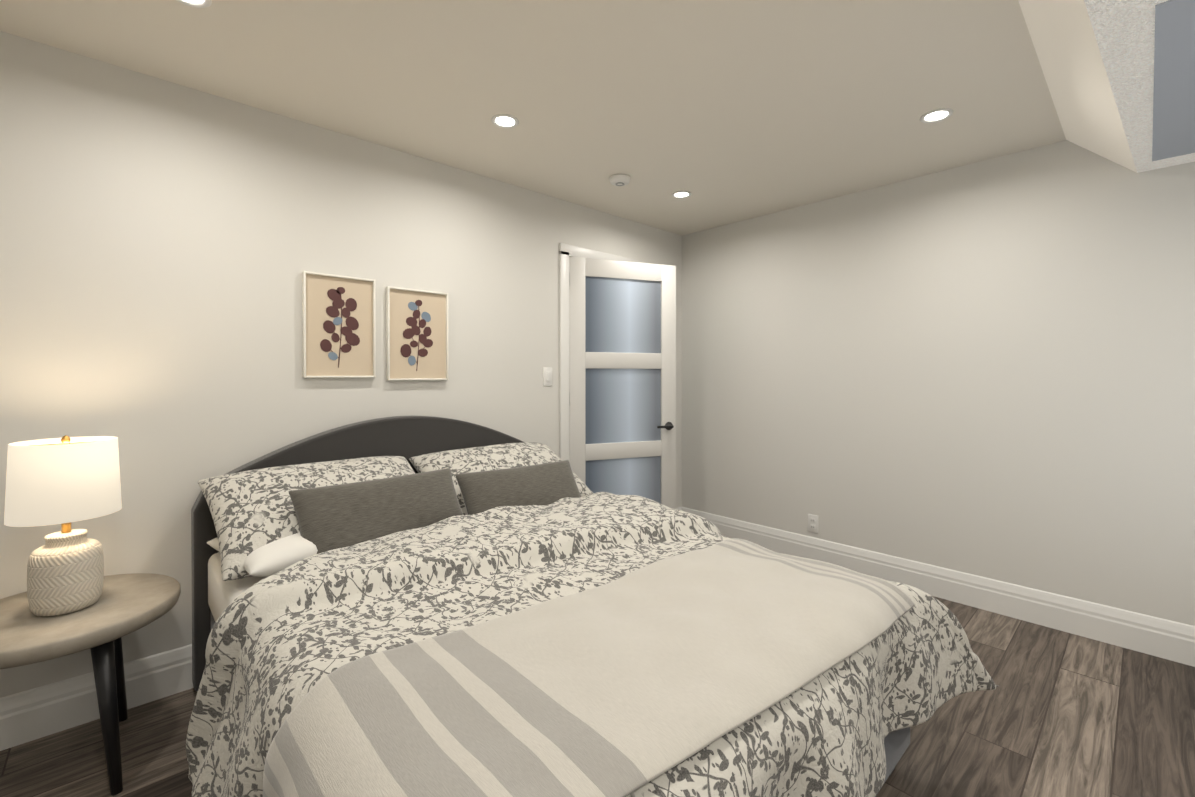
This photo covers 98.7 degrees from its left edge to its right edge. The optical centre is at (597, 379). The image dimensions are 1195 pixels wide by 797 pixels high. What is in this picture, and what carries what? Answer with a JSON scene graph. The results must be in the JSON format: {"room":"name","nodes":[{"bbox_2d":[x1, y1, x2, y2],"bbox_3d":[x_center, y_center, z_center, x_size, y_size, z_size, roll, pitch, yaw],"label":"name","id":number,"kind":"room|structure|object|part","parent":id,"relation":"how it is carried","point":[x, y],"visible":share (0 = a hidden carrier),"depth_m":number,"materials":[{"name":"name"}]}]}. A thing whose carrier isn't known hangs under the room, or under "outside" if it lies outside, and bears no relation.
{"room":"bedroom","nodes":[
{"label":"bedroom","id":0,"kind":"room"},
{"bbox_2d":[0,31,681,697],"bbox_3d":[-1.030,0.031,2.700,4.840,2.400,0.120,0,1,-43],"label":"wall","id":1,"kind":"structure","parent":0,"point":[164,245],"depth_m":2.08,"materials":[{"name":"white paint"}]},
{"bbox_2d":[0,644,193,750],"bbox_3d":[-1.459,1.149,2.213,3.300,0.170,0.018,0,1,-43],"label":"baseboard","id":2,"kind":"structure","parent":1,"relation":"attached to","point":[39,712],"depth_m":1.83,"materials":[{"name":"white wood"}]},
{"bbox_2d":[302,271,375,377],"bbox_3d":[-1.214,-0.247,2.424,0.315,0.480,0.028,0,1,-43],"label":"picture","id":3,"kind":"object","parent":1,"relation":"attached to","point":[338,326],"visible":1,"depth_m":2.42,"materials":[{"name":"beige paper"}]},
{"bbox_3d":[-1.326,-0.246,2.319,0.009,0.480,0.028,0,1,-43],"label":"frame","id":4,"kind":"part","parent":3,"relation":"part of","materials":[{"name":"white wood"}]},
{"bbox_3d":[-1.214,-0.483,2.422,0.297,0.009,0.028,0,1,-43],"label":"frame","id":5,"kind":"part","parent":3,"relation":"part of","materials":[{"name":"white wood"}]},
{"bbox_3d":[-1.214,-0.012,2.425,0.297,0.009,0.028,0,1,-43],"label":"frame","id":6,"kind":"part","parent":3,"relation":"part of","materials":[{"name":"white wood"}]},
{"bbox_3d":[-1.102,-0.248,2.528,0.009,0.480,0.028,0,1,-43],"label":"frame","id":7,"kind":"part","parent":3,"relation":"part of","materials":[{"name":"white wood"}]},
{"bbox_2d":[386,286,448,379],"bbox_3d":[-0.936,-0.230,2.683,0.325,0.470,0.028,0,1,-43],"label":"picture","id":8,"kind":"object","parent":1,"relation":"attached to","point":[416,334],"visible":0.98,"depth_m":2.67,"materials":[{"name":"beige paper"}]},
{"bbox_3d":[-1.052,-0.229,2.575,0.009,0.470,0.028,0,1,-43],"label":"frame","id":9,"kind":"part","parent":8,"relation":"part of","materials":[{"name":"white wood"}]},
{"bbox_3d":[-0.936,-0.460,2.682,0.307,0.009,0.028,0,1,-43],"label":"frame","id":10,"kind":"part","parent":8,"relation":"part of","materials":[{"name":"white wood"}]},
{"bbox_3d":[-0.936,0.001,2.685,0.307,0.009,0.028,0,1,-43],"label":"frame","id":11,"kind":"part","parent":8,"relation":"part of","materials":[{"name":"white wood"}]},
{"bbox_3d":[-0.821,-0.231,2.791,0.009,0.470,0.028,0,1,-43],"label":"frame","id":12,"kind":"part","parent":8,"relation":"part of","materials":[{"name":"white wood"}]},
{"bbox_2d":[543,368,551,385],"bbox_3d":[-0.316,-0.016,3.276,0.070,0.116,0.010,0,1,-43],"label":"light switch","id":13,"kind":"object","parent":1,"relation":"attached to","point":[547,376],"visible":1,"depth_m":3.27,"materials":[{"name":"white plastic"}]},
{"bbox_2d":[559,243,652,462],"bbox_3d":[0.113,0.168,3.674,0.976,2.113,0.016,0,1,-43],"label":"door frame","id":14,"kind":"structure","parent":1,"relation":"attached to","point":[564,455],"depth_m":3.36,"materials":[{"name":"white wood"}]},
{"bbox_3d":[0.113,-0.851,3.667,0.976,0.075,0.016,0,1,-43],"label":"door casing trim","id":15,"kind":"part","parent":14,"relation":"part of","materials":[{"name":"white wood"}]},
{"bbox_2d":[569,256,675,508],"bbox_3d":[0.182,0.202,3.560,0.805,2.030,0.037,0,0,-21],"label":"door","id":16,"kind":"structure","parent":1,"relation":"in","point":[622,316],"depth_m":3.55,"materials":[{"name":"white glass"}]},
{"bbox_3d":[0.182,-0.438,3.556,0.585,0.520,0.006,0,0,-21],"label":"glass","id":17,"kind":"part","parent":16,"relation":"part of","materials":[{"name":"grey glass"}]},
{"bbox_3d":[0.182,0.182,3.560,0.585,0.520,0.006,0,0,-21],"label":"glass","id":18,"kind":"part","parent":16,"relation":"part of","materials":[{"name":"grey glass"}]},
{"bbox_3d":[0.182,0.802,3.564,0.585,0.520,0.006,0,0,-21],"label":"glass","id":19,"kind":"part","parent":16,"relation":"part of","materials":[{"name":"grey glass"}]},
{"bbox_2d":[0,0,1065,235],"bbox_3d":[0.477,-1.208,1.075,4.840,0.100,4.540,0,1,-43],"label":"ceiling","id":20,"kind":"structure","parent":0,"point":[724,112],"depth_m":2.01,"materials":[{"name":"beige paint"}]},
{"bbox_2d":[176,0,211,7],"bbox_3d":[-1.233,-1.157,1.538,0.124,0.007,0.124,0,1,-43],"label":"recessed light","id":21,"kind":"object","parent":20,"relation":"in","point":[200,3],"visible":1,"depth_m":1.58,"materials":[{"name":"white plastic"}]},
{"bbox_2d":[491,114,518,127],"bbox_3d":[-0.417,-1.163,2.315,0.124,0.007,0.124,0,1,-43],"label":"recessed light","id":22,"kind":"object","parent":20,"relation":"in","point":[503,120],"visible":1,"depth_m":2.31,"materials":[{"name":"white plastic"}]},
{"bbox_2d":[609,174,630,185],"bbox_3d":[0.130,-1.151,2.986,0.124,0.039,0.124,0,1,-43],"label":"smoke detector","id":23,"kind":"object","parent":20,"relation":"attached to","point":[619,179],"visible":1,"depth_m":2.95,"materials":[{"name":"white plastic"}]},
{"bbox_2d":[672,191,690,197],"bbox_3d":[0.532,-1.169,3.252,0.124,0.007,0.124,0,1,-43],"label":"recessed light","id":24,"kind":"object","parent":20,"relation":"in","point":[681,194],"visible":1,"depth_m":3.25,"materials":[{"name":"white plastic"}]},
{"bbox_2d":[920,108,952,122],"bbox_3d":[1.496,-1.163,2.267,0.124,0.007,0.124,0,1,-43],"label":"recessed light","id":25,"kind":"object","parent":20,"relation":"in","point":[935,115],"visible":1,"depth_m":2.27,"materials":[{"name":"white plastic"}]},
{"bbox_2d":[0,596,1194,796],"bbox_3d":[-0.028,1.288,1.633,4.840,0.100,6.020,0,1,-43],"label":"floor","id":26,"kind":"structure","parent":0,"point":[1057,713],"depth_m":1.77,"materials":[{"name":"brown wood"}]},
{"bbox_2d":[0,573,180,795],"bbox_3d":[-1.679,0.979,1.620,0.566,0.520,0.566,0,1,-43],"label":"nightstand","id":27,"kind":"object","parent":26,"relation":"on","point":[113,615],"visible":0.83,"depth_m":1.54,"materials":[{"name":"wood"}]},
{"bbox_2d":[4,435,121,615],"bbox_3d":[-1.665,0.447,1.609,0.256,0.542,0.256,0,1,-43],"label":"lamp","id":28,"kind":"object","parent":27,"relation":"on","point":[65,481],"visible":1,"depth_m":1.54,"materials":[{"name":"fabric"}]},
{"bbox_3d":[-1.665,0.309,1.608,0.256,0.233,0.256,0,1,-43],"label":"lamp shade","id":29,"kind":"part","parent":28,"relation":"part of","materials":[{"name":"beige fabric"}]},
{"bbox_3d":[-1.485,1.006,1.550,0.073,0.466,0.102,0,1,-43],"label":"leg","id":30,"kind":"part","parent":27,"relation":"part of","materials":[{"name":"black wood"}]},
{"bbox_3d":[-1.720,1.004,1.821,0.078,0.466,0.100,0,1,-43],"label":"leg","id":31,"kind":"part","parent":27,"relation":"part of","materials":[{"name":"black wood"}]},
{"bbox_2d":[186,416,998,796],"bbox_3d":[-0.215,0.715,1.783,2.001,1.045,2.303,0,1,-43],"label":"bed","id":32,"kind":"object","parent":26,"relation":"on","point":[412,606],"visible":1,"depth_m":1.32,"materials":[{"name":"grey fabric"}]},
{"bbox_3d":[-0.256,0.787,1.816,1.600,0.220,2.005,0,1,-43],"label":"mattress","id":33,"kind":"part","parent":32,"relation":"part of","materials":[{"name":"white fabric"}]},
{"bbox_2d":[207,532,317,575],"bbox_3d":[-1.022,0.601,2.020,0.500,0.162,0.760,0,1,40],"label":"pillow","id":34,"kind":"object","parent":32,"relation":"on","point":[242,553],"depth_m":1.70,"materials":[{"name":"white fabric"}]},
{"bbox_3d":[-0.975,0.699,2.586,1.680,1.025,0.092,0,1,-43],"label":"headboard","id":35,"kind":"part","parent":32,"relation":"part of","materials":[{"name":"grey fabric"}]},
{"bbox_2d":[289,468,462,553],"bbox_3d":[-0.818,0.531,1.998,0.660,0.330,0.132,0,-31,-46],"label":"cushion","id":36,"kind":"object","parent":32,"relation":"on","point":[326,518],"depth_m":1.90,"materials":[{"name":"grey fabric"}]},
{"bbox_2d":[455,460,580,514],"bbox_3d":[-0.335,0.547,2.405,0.640,0.320,0.134,0,-34,-39],"label":"cushion","id":37,"kind":"object","parent":32,"relation":"on","point":[546,485],"depth_m":2.33,"materials":[{"name":"grey fabric"}]},
{"bbox_2d":[263,538,914,796],"bbox_3d":[0.143,0.840,1.239,1.606,0.498,0.685,0,1,-43],"label":"throw blanket","id":38,"kind":"object","parent":32,"relation":"on","point":[721,667],"depth_m":1.04,"materials":[{"name":"fabric"}]},
{"bbox_2d":[681,140,1194,625],"bbox_3d":[2.244,0.031,2.649,0.120,2.400,4.420,0,1,-43],"label":"wall","id":39,"kind":"structure","parent":0,"point":[985,368],"depth_m":2.79,"materials":[{"name":"white paint"}]},
{"bbox_2d":[808,514,817,532],"bbox_3d":[1.438,0.963,3.425,0.008,0.116,0.070,0,1,-43],"label":"electrical outlet","id":40,"kind":"object","parent":39,"relation":"attached to","point":[812,523],"visible":1,"depth_m":3.42,"materials":[{"name":"white plastic"}]},
{"bbox_2d":[682,507,1194,666],"bbox_3d":[2.152,1.146,2.654,0.018,0.170,4.300,0,1,-43],"label":"baseboard","id":41,"kind":"structure","parent":39,"relation":"attached to","point":[1156,636],"depth_m":2.70,"materials":[{"name":"white wood"}]},
{"bbox_2d":[1018,0,1194,172],"bbox_3d":[1.275,-1.037,0.220,4.600,0.230,1.960,0,1,-43],"label":"window recess","id":42,"kind":"object","parent":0,"point":[1064,40],"depth_m":1.69,"materials":[{"name":"beige paint"}]},
{"bbox_2d":[1152,0,1194,160],"bbox_3d":[2.110,-0.929,1.489,1.350,0.004,0.675,0,1,-43],"label":"window","id":43,"kind":"structure","parent":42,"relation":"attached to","point":[1174,99],"depth_m":1.59,"materials":[{"name":"grey glass"}]},
{"bbox_3d":[0.517,0.335,3.644,0.060,0.060,0.050,0,0,-21],"label":"rose","id":44,"kind":"object","parent":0,"visible":0},
{"bbox_2d":[657,425,673,427],"bbox_3d":[0.477,0.335,3.604,0.127,0.018,0.016,0,0,-21],"label":"lever","id":45,"kind":"object","parent":44,"relation":"attached to","point":[669,426],"visible":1,"depth_m":3.60,"materials":[{"name":"black metal"}]}
]}

